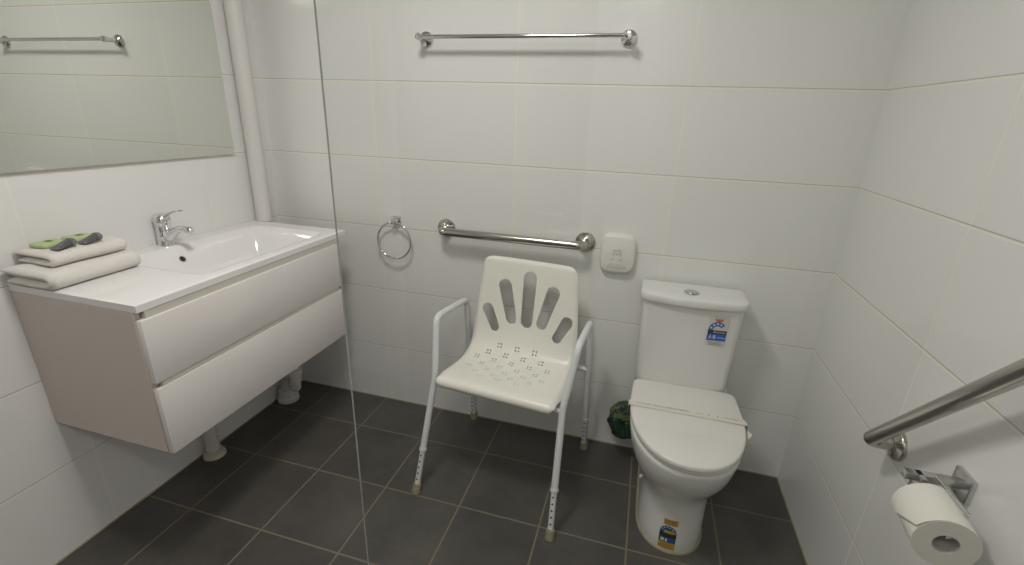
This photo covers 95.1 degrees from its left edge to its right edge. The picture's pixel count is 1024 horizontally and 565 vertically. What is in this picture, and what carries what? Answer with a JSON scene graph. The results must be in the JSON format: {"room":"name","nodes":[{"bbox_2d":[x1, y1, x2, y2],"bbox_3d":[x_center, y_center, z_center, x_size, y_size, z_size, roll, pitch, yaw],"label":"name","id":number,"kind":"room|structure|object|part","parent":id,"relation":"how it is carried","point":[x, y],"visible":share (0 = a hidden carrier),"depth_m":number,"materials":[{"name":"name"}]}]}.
{"room":"bathroom","nodes":[
{"label":"bathroom","id":0,"kind":"room"},
{"bbox_2d":[0,0,301,564],"bbox_3d":[-1.518,-0.177,0.890,0.100,2.420,2.750,7,20,14],"label":"wall","id":1,"kind":"structure","parent":0,"point":[61,484],"depth_m":1.51,"materials":[{"name":"white tile"}]},
{"bbox_2d":[0,0,234,172],"bbox_3d":[-1.267,-0.797,1.331,0.011,0.900,0.988,7,20,14],"label":"wall mirror","id":2,"kind":"object","parent":1,"relation":"attached to","point":[83,82],"visible":1,"depth_m":1.45,"materials":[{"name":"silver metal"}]},
{"bbox_2d":[10,239,344,452],"bbox_3d":[-1.059,0.123,1.683,0.465,0.432,0.824,7,20,14],"label":"vanity cabinet","id":3,"kind":"object","parent":1,"relation":"attached to","point":[159,377],"visible":0.79,"depth_m":1.36,"materials":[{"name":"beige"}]},
{"bbox_2d":[7,220,345,313],"bbox_3d":[-1.046,-0.056,1.651,0.460,0.117,0.886,7,20,14],"label":"basin","id":4,"kind":"object","parent":3,"relation":"in","point":[163,275],"visible":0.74,"depth_m":1.59,"materials":[{"name":"white ceramic"}]},
{"bbox_2d":[0,249,140,290],"bbox_3d":[-1.258,-0.047,1.356,0.180,0.052,0.248,7,20,13],"label":"bath towel","id":5,"kind":"object","parent":4,"relation":"on","point":[32,275],"visible":0.86,"depth_m":1.28,"materials":[{"name":"white fabric"}]},
{"bbox_2d":[13,236,126,266],"bbox_3d":[-1.270,-0.097,1.360,0.150,0.038,0.202,7,20,14],"label":"hand towel","id":6,"kind":"object","parent":5,"relation":"on","point":[45,257],"visible":0.84,"depth_m":1.30,"materials":[{"name":"white fabric"}]},
{"bbox_2d":[29,238,63,248],"bbox_3d":[-1.302,-0.110,1.319,0.058,0.012,0.066,5,20,9],"label":"packet","id":7,"kind":"object","parent":6,"relation":"on","point":[45,244],"visible":0.81,"depth_m":1.30,"materials":[{"name":"green"}]},
{"bbox_2d":[49,238,76,249],"bbox_3d":[-1.244,-0.109,1.302,0.035,0.024,0.056,7,20,14],"label":"toiletry bottle","id":8,"kind":"object","parent":6,"relation":"on","point":[67,242],"visible":1,"depth_m":1.30,"materials":[{"name":"grey plastic"}]},
{"bbox_2d":[60,233,90,241],"bbox_3d":[-1.282,-0.134,1.387,0.058,0.012,0.066,8,21,17],"label":"packet","id":9,"kind":"object","parent":6,"relation":"on","point":[79,236],"visible":0.56,"depth_m":1.37,"materials":[{"name":"green plastic"}]},
{"bbox_2d":[77,232,102,243],"bbox_3d":[-1.226,-0.131,1.363,0.035,0.024,0.056,7,20,14],"label":"toiletry bottle","id":10,"kind":"object","parent":6,"relation":"on","point":[95,236],"visible":1,"depth_m":1.36,"materials":[{"name":"grey plastic"}]},
{"bbox_2d":[152,210,193,246],"bbox_3d":[-1.192,-0.192,1.649,0.146,0.130,0.054,7,20,14],"label":"mixer tap","id":11,"kind":"object","parent":4,"relation":"on","point":[166,235],"visible":1,"depth_m":1.64,"materials":[{"name":"silver metal"}]},
{"bbox_3d":[-1.186,-0.171,1.658,0.108,0.066,0.032,6,20,10],"label":"spout","id":12,"kind":"part","parent":11,"relation":"part of","materials":[{"name":"silver metal"}]},
{"bbox_3d":[-0.848,-0.041,1.563,0.030,0.028,0.786,7,20,14],"label":"finger pull","id":13,"kind":"part","parent":3,"relation":"part of","materials":[{"name":"beige laminate"}]},
{"bbox_3d":[-0.841,0.055,1.594,0.019,0.184,0.822,7,20,14],"label":"drawer","id":14,"kind":"part","parent":3,"relation":"part of","materials":[{"name":"white"}]},
{"bbox_3d":[-0.853,0.147,1.630,0.033,0.015,0.786,7,20,14],"label":"finger pull","id":15,"kind":"part","parent":3,"relation":"part of","materials":[{"name":"beige laminate"}]},
{"bbox_3d":[-0.848,0.255,1.666,0.019,0.210,0.822,7,20,14],"label":"drawer","id":16,"kind":"part","parent":3,"relation":"part of","materials":[{"name":"white"}]},
{"bbox_2d":[54,380,301,564],"bbox_3d":[-1.509,0.966,1.284,0.004,0.004,2.746,7,20,14],"label":"trim","id":17,"kind":"structure","parent":1,"relation":"attached to","point":[94,535],"depth_m":1.75,"materials":[{"name":"plastic"}]},
{"bbox_2d":[223,0,272,221],"bbox_3d":[-1.079,-0.989,1.837,0.066,1.508,0.066,7,20,14],"label":"vertical pipe","id":18,"kind":"object","parent":1,"relation":"attached to","point":[233,9],"visible":1,"depth_m":1.91,"materials":[{"name":"white plastic"}]},
{"bbox_2d":[57,380,805,564],"bbox_3d":[-0.390,1.157,1.016,2.535,0.100,2.950,7,20,14],"label":"floor","id":19,"kind":"structure","parent":0,"point":[285,489],"depth_m":1.78,"materials":[{"name":"grey tile"}]},
{"bbox_2d":[203,425,226,460],"bbox_3d":[-1.248,0.511,1.903,0.086,0.457,0.086,7,20,14],"label":"pipe","id":20,"kind":"object","parent":19,"relation":"on","point":[214,450],"visible":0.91,"depth_m":1.94,"materials":[{"name":"white plastic"}]},
{"bbox_2d":[277,366,301,403],"bbox_3d":[-1.087,0.390,2.256,0.103,0.457,0.211,-13,25,-36],"label":"trap","id":21,"kind":"object","parent":19,"relation":"on","point":[288,393],"visible":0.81,"depth_m":2.31,"materials":[{"name":"white plastic"}]},
{"bbox_2d":[277,385,299,403],"bbox_3d":[-1.129,0.556,2.361,0.100,0.070,0.100,7,20,14],"label":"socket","id":22,"kind":"object","parent":21,"relation":"attached to","point":[285,395],"depth_m":2.33,"materials":[{"name":"white plastic"}]},
{"bbox_2d":[313,0,368,564],"bbox_3d":[0.273,0.167,0.582,1.090,2.100,0.018,7,20,14],"label":"screen","id":23,"kind":"object","parent":19,"relation":"on","point":[314,1],"visible":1,"depth_m":0.67,"materials":[{"name":"clear glass"}]},
{"bbox_2d":[412,255,593,541],"bbox_3d":[-0.013,0.378,1.815,0.579,0.859,0.553,9,21,19],"label":"chair","id":24,"kind":"object","parent":19,"relation":"on","point":[486,370],"visible":1,"depth_m":1.82,"materials":[{"name":"white plastic"}]},
{"bbox_3d":[-0.350,0.686,1.810,0.021,0.200,0.079,12,22,26],"label":"leg","id":25,"kind":"part","parent":24,"relation":"part of","materials":[{"name":"white"}]},
{"bbox_3d":[-0.255,0.338,1.917,0.049,0.511,0.470,9,21,19],"label":"arm frame","id":26,"kind":"part","parent":24,"relation":"part of","materials":[{"name":"white metal"}]},
{"bbox_3d":[-0.186,0.532,2.213,0.022,0.222,0.050,9,21,19],"label":"leg","id":27,"kind":"part","parent":24,"relation":"part of","materials":[{"name":"white metal"}]},
{"bbox_3d":[0.144,0.767,1.633,0.021,0.200,0.079,6,20,11],"label":"leg","id":28,"kind":"part","parent":24,"relation":"part of","materials":[{"name":"white"}]},
{"bbox_3d":[0.235,0.419,1.742,0.047,0.511,0.470,9,21,19],"label":"arm frame","id":29,"kind":"part","parent":24,"relation":"part of","materials":[{"name":"white metal"}]},
{"bbox_3d":[0.317,0.614,2.033,0.021,0.223,0.050,11,22,24],"label":"leg","id":30,"kind":"part","parent":24,"relation":"part of","materials":[{"name":"white"}]},
{"bbox_2d":[628,279,751,554],"bbox_3d":[0.612,0.480,1.648,0.412,0.813,0.585,7,20,14],"label":"toilet","id":31,"kind":"object","parent":19,"relation":"on","point":[689,334],"depth_m":1.64,"materials":[{"name":"white ceramic"}]},
{"bbox_2d":[607,400,630,438],"bbox_3d":[0.477,0.578,1.990,0.142,0.183,0.114,7,20,14],"label":"bag","id":32,"kind":"object","parent":31,"relation":"hanging from","point":[618,420],"visible":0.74,"depth_m":1.96,"materials":[{"name":"plastic"}]},
{"bbox_3d":[0.591,0.492,1.596,0.368,0.013,0.455,7,20,14],"label":"seat","id":33,"kind":"part","parent":31,"relation":"part of","materials":[{"name":"white plastic"}]},
{"bbox_3d":[0.601,0.670,1.723,0.367,0.403,0.575,7,20,14],"label":"bowl","id":34,"kind":"part","parent":31,"relation":"part of","materials":[{"name":"white ceramic"}]},
{"bbox_3d":[0.591,0.474,1.586,0.378,0.019,0.465,7,20,14],"label":"lid","id":35,"kind":"part","parent":31,"relation":"part of","materials":[{"name":"white plastic"}]},
{"bbox_3d":[0.608,0.472,1.615,0.407,0.041,0.063,7,20,14],"label":"paper strip","id":36,"kind":"part","parent":31,"relation":"part of","materials":[{"name":"white paper"}]},
{"bbox_3d":[0.660,0.050,1.707,0.368,0.032,0.166,7,20,14],"label":"cistern lid","id":37,"kind":"part","parent":31,"relation":"part of","materials":[{"name":"white ceramic"}]},
{"bbox_2d":[251,0,911,476],"bbox_3d":[0.042,-0.480,1.883,2.535,2.420,0.100,7,20,14],"label":"wall","id":38,"kind":"structure","parent":0,"point":[732,140],"depth_m":1.79,"materials":[{"name":"white tile"}]},
{"bbox_2d":[377,215,411,258],"bbox_3d":[-0.513,-0.198,2.069,0.168,0.188,0.047,7,20,14],"label":"towel ring","id":39,"kind":"object","parent":38,"relation":"attached to","point":[396,220],"visible":1,"depth_m":2.05,"materials":[{"name":"silver metal"}]},
{"bbox_3d":[-0.505,-0.274,2.061,0.039,0.039,0.008,7,20,14],"label":"wall plate","id":40,"kind":"part","parent":39,"relation":"part of","materials":[{"name":"silver metal"}]},
{"bbox_2d":[438,219,595,251],"bbox_3d":[-0.005,-0.184,1.899,0.675,0.081,0.086,7,20,14],"label":"grab rail","id":41,"kind":"object","parent":38,"relation":"attached to","point":[585,241],"visible":1,"depth_m":1.86,"materials":[{"name":"silver metal"}]},
{"bbox_2d":[415,29,636,46],"bbox_3d":[0.027,-0.866,1.654,0.807,0.055,0.080,7,20,14],"label":"towel rail","id":42,"kind":"object","parent":38,"relation":"attached to","point":[628,37],"visible":1,"depth_m":1.61,"materials":[{"name":"silver metal"}]},
{"bbox_3d":[-0.336,-0.910,1.741,0.025,0.025,0.068,7,20,14],"label":"post","id":43,"kind":"part","parent":42,"relation":"part of","materials":[{"name":"silver metal"}]},
{"bbox_3d":[0.387,-0.818,1.556,0.025,0.025,0.068,7,20,14],"label":"post","id":44,"kind":"part","parent":42,"relation":"part of","materials":[{"name":"silver metal"}]},
{"bbox_2d":[303,380,777,477],"bbox_3d":[-0.010,0.673,2.245,2.330,0.004,0.004,7,20,14],"label":"trim","id":45,"kind":"structure","parent":38,"relation":"attached to","point":[303,380],"depth_m":2.26,"materials":[{"name":"plastic"}]},
{"bbox_2d":[600,233,635,272],"bbox_3d":[0.412,-0.112,1.829,0.136,0.154,0.032,7,20,14],"label":"dispenser","id":46,"kind":"object","parent":38,"relation":"attached to","point":[617,251],"visible":1,"depth_m":1.81,"materials":[{"name":"white plastic"}]},
{"bbox_2d":[778,0,1023,564],"bbox_3d":[0.823,0.122,0.289,0.100,2.420,2.750,7,20,14],"label":"wall","id":47,"kind":"structure","parent":0,"point":[925,302],"depth_m":1.14,"materials":[{"name":"white tile"}]},
{"bbox_2d":[777,478,807,564],"bbox_3d":[0.732,1.252,0.710,0.004,0.004,2.746,7,20,14],"label":"trim","id":48,"kind":"structure","parent":47,"relation":"attached to","point":[777,478],"depth_m":1.73,"materials":[{"name":"plastic"}]},
{"bbox_2d":[901,465,978,539],"bbox_3d":[0.835,0.413,0.896,0.106,0.058,0.155,7,20,14],"label":"toilet roll holder","id":49,"kind":"object","parent":47,"relation":"attached to","point":[963,485],"visible":0.83,"depth_m":0.93,"materials":[{"name":"silver metal"}]},
{"bbox_3d":[0.844,0.393,0.941,0.097,0.016,0.018,7,20,14],"label":"arm","id":50,"kind":"part","parent":49,"relation":"part of","materials":[{"name":"silver metal"}]},
{"bbox_2d":[890,483,982,564],"bbox_3d":[0.793,0.453,0.882,0.105,0.101,0.100,10,21,21],"label":"toilet roll","id":51,"kind":"object","parent":49,"relation":"on","point":[927,513],"visible":0.99,"depth_m":0.85,"materials":[{"name":"white paper"}]},
{"bbox_3d":[0.894,0.402,0.929,0.010,0.054,0.054,7,20,14],"label":"wall plate","id":52,"kind":"part","parent":49,"relation":"part of","materials":[{"name":"silver metal"}]},
{"bbox_2d":[863,358,1023,461],"bbox_3d":[0.858,0.202,0.838,0.084,0.672,0.597,7,20,14],"label":"grab rail","id":53,"kind":"object","parent":47,"relation":"attached to","point":[890,436],"visible":1,"depth_m":0.91,"materials":[{"name":"silver metal"}]}
]}

